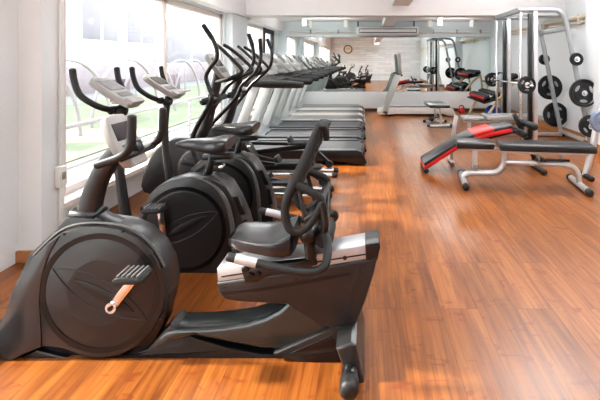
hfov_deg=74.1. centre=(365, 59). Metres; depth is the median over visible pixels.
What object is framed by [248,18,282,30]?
trim
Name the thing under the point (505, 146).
weight bench
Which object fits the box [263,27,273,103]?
window
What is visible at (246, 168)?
bike
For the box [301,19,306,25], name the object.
spotlight
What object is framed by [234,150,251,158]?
socket
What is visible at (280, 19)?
ceiling
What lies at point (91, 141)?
lawn
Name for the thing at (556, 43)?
wall
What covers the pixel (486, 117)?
weight bench
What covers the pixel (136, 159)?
tray
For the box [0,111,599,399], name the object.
floor
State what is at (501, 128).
bench
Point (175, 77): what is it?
arch
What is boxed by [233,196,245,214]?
vent
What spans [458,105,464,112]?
kettlebell
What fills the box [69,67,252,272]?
bike
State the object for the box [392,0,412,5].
trim
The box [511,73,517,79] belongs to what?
dumbbell
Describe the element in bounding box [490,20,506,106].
trim
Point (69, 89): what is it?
arch
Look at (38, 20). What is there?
pillar
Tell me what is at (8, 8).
wall
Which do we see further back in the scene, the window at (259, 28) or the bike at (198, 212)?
the window at (259, 28)
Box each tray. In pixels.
[125,96,144,105]
[128,153,147,167]
[171,89,185,96]
[467,96,499,103]
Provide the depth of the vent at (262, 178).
2.96 m
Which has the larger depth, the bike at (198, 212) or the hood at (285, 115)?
the hood at (285, 115)
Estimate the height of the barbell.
0.234 m
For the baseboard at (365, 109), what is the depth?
9.88 m
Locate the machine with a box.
[494,7,590,141]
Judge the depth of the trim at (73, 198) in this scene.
3.27 m
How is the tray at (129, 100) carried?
on the bike at (198, 212)
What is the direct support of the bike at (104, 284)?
on the floor
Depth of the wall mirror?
9.89 m
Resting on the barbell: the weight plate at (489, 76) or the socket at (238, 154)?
the weight plate at (489, 76)
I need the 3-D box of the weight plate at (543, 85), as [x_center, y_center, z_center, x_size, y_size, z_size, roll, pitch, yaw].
[3.170,0.470,6.730,0.424,0.424,0.059,0,0,0]
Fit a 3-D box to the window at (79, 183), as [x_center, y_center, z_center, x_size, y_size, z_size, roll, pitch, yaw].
[-2.295,0.155,4.495,0.090,1.750,3.310,0,0,0]
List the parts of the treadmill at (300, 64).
handrail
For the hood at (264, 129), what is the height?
0.260 m
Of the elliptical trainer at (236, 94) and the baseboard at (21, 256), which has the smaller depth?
the baseboard at (21, 256)
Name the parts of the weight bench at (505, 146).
pad frame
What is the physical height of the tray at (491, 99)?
0.105 m
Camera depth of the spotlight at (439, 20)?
8.96 m
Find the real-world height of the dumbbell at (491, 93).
0.198 m
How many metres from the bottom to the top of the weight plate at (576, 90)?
0.400 m
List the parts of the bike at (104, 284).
plate, console post, crank arm, handlebar stem, frame, seat, handle, seat rail, handle, backrest frame, backrest frame, recline knob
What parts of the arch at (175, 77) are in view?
hanging seat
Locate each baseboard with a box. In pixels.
[15,250,33,262]
[364,108,485,110]
[511,109,599,154]
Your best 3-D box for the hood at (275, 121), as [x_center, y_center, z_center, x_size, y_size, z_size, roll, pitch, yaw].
[-1.766,1.130,6.850,0.500,0.260,0.720,0,0,0]
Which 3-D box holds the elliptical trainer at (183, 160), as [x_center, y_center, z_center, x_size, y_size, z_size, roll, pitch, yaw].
[-1.153,0.495,3.550,1.709,1.607,0.538,0,0,0]
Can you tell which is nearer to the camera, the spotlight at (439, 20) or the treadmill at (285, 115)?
the treadmill at (285, 115)
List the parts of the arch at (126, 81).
hanging seat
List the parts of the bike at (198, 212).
handlebar post, crank arm, seat post, slider knob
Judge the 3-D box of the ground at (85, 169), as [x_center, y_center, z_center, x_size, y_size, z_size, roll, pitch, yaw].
[-31.220,1.525,30.000,57.560,0.150,100.000,0,0,0]
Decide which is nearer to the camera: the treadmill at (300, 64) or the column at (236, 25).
the column at (236, 25)
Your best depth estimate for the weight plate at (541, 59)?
6.71 m
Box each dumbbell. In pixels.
[480,91,495,100]
[482,92,500,100]
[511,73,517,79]
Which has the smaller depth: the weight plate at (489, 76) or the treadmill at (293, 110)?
the weight plate at (489, 76)
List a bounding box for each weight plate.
[485,72,495,86]
[517,76,535,93]
[538,54,549,64]
[538,75,561,99]
[543,102,566,126]
[569,53,583,65]
[569,79,593,106]
[578,115,591,136]
[589,110,599,132]
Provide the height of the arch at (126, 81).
1.505 m
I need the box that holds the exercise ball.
[485,105,500,112]
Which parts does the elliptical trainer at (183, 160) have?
swing arm, frame, swing arm, connecting rod, foot plate, guide rail, foot plate, guide rail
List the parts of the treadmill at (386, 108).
rail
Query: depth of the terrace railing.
5.72 m
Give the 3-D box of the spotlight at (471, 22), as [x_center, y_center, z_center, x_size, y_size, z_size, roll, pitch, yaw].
[2.555,-0.883,9.400,0.124,0.172,0.124,0,0,0]
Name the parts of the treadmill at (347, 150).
handrail, handrail, rail, rail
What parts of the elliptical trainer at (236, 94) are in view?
swing arm, swing arm, connecting rod, frame, guide rail, foot plate, foot plate, guide rail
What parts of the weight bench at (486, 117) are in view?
frame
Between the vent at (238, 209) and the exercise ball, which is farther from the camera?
the exercise ball
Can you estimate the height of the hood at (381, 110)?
0.116 m
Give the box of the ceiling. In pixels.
[276,18,494,21]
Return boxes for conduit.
[289,29,489,33]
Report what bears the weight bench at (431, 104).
on the floor
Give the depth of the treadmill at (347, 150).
4.79 m
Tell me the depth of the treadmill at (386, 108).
9.02 m
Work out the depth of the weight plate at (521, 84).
5.38 m
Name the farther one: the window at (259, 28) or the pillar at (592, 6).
the window at (259, 28)
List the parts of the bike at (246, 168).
handlebar post, seat post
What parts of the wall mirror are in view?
trim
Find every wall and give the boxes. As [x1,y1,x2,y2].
[0,0,277,271]
[278,22,489,55]
[511,0,585,132]
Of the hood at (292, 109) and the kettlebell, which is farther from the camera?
the kettlebell
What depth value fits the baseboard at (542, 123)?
6.99 m
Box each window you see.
[64,0,221,195]
[248,23,262,110]
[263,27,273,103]
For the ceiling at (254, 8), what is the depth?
6.74 m
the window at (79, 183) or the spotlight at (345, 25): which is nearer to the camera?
the window at (79, 183)
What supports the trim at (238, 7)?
attached to the wall at (8, 8)
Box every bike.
[0,107,380,399]
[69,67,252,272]
[129,66,280,221]
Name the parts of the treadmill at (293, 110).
handrail, rail, rail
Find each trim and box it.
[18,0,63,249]
[64,104,268,209]
[188,0,245,16]
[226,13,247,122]
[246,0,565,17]
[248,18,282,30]
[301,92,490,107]
[382,18,398,26]
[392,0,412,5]
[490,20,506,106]
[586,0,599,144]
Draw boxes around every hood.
[257,124,271,135]
[261,115,282,126]
[264,111,290,118]
[289,106,297,112]
[377,107,387,113]
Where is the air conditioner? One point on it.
(413, 30)
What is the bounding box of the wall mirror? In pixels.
[287,37,489,91]
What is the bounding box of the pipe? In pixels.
[511,13,585,34]
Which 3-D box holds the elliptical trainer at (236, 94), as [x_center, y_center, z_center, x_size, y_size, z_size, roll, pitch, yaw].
[-1.153,0.527,4.160,1.709,1.542,0.538,0,0,0]
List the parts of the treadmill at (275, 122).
handrail, rail, rail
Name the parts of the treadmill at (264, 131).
handrail, rail, rail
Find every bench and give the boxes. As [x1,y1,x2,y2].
[420,113,547,174]
[423,101,452,126]
[455,138,597,196]
[460,113,542,139]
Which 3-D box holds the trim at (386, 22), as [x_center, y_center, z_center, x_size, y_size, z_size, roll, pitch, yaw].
[0.535,-0.910,8.500,0.270,0.160,2.800,0,0,0]
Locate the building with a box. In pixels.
[66,0,266,95]
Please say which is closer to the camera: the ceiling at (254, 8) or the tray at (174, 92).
the tray at (174, 92)
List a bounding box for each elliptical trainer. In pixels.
[140,24,333,211]
[189,38,338,177]
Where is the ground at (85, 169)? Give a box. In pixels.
[66,79,258,182]
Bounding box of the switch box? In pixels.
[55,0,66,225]
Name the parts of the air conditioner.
casing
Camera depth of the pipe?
6.89 m
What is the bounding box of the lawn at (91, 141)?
[66,83,258,162]
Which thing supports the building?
on the ground at (85, 169)
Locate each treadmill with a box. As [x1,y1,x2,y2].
[228,51,366,163]
[249,52,365,146]
[261,53,365,135]
[264,54,364,125]
[282,54,364,118]
[290,55,364,113]
[377,54,455,115]
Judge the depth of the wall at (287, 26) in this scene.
9.90 m
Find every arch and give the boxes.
[66,58,110,135]
[89,59,176,127]
[156,59,209,109]
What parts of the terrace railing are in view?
rail, post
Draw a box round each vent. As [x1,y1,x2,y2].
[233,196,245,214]
[259,170,268,184]
[266,188,272,204]
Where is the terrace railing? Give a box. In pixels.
[66,95,258,169]
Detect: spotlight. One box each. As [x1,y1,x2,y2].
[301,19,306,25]
[343,20,348,27]
[427,20,432,27]
[437,18,442,25]
[469,20,474,26]
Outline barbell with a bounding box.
[491,73,533,86]
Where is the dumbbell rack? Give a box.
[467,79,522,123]
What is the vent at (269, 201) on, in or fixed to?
attached to the bike at (246, 168)
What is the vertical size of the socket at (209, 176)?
0.132 m
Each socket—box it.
[203,171,225,181]
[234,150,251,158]
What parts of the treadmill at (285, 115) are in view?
handrail, rail, rail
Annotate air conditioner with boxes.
[357,21,418,35]
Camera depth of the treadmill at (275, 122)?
6.90 m
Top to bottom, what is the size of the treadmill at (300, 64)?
1.420 m
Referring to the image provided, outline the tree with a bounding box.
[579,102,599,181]
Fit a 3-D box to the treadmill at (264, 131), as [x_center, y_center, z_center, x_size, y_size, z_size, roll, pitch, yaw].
[-1.003,0.588,6.000,2.010,1.420,0.793,0,0,0]

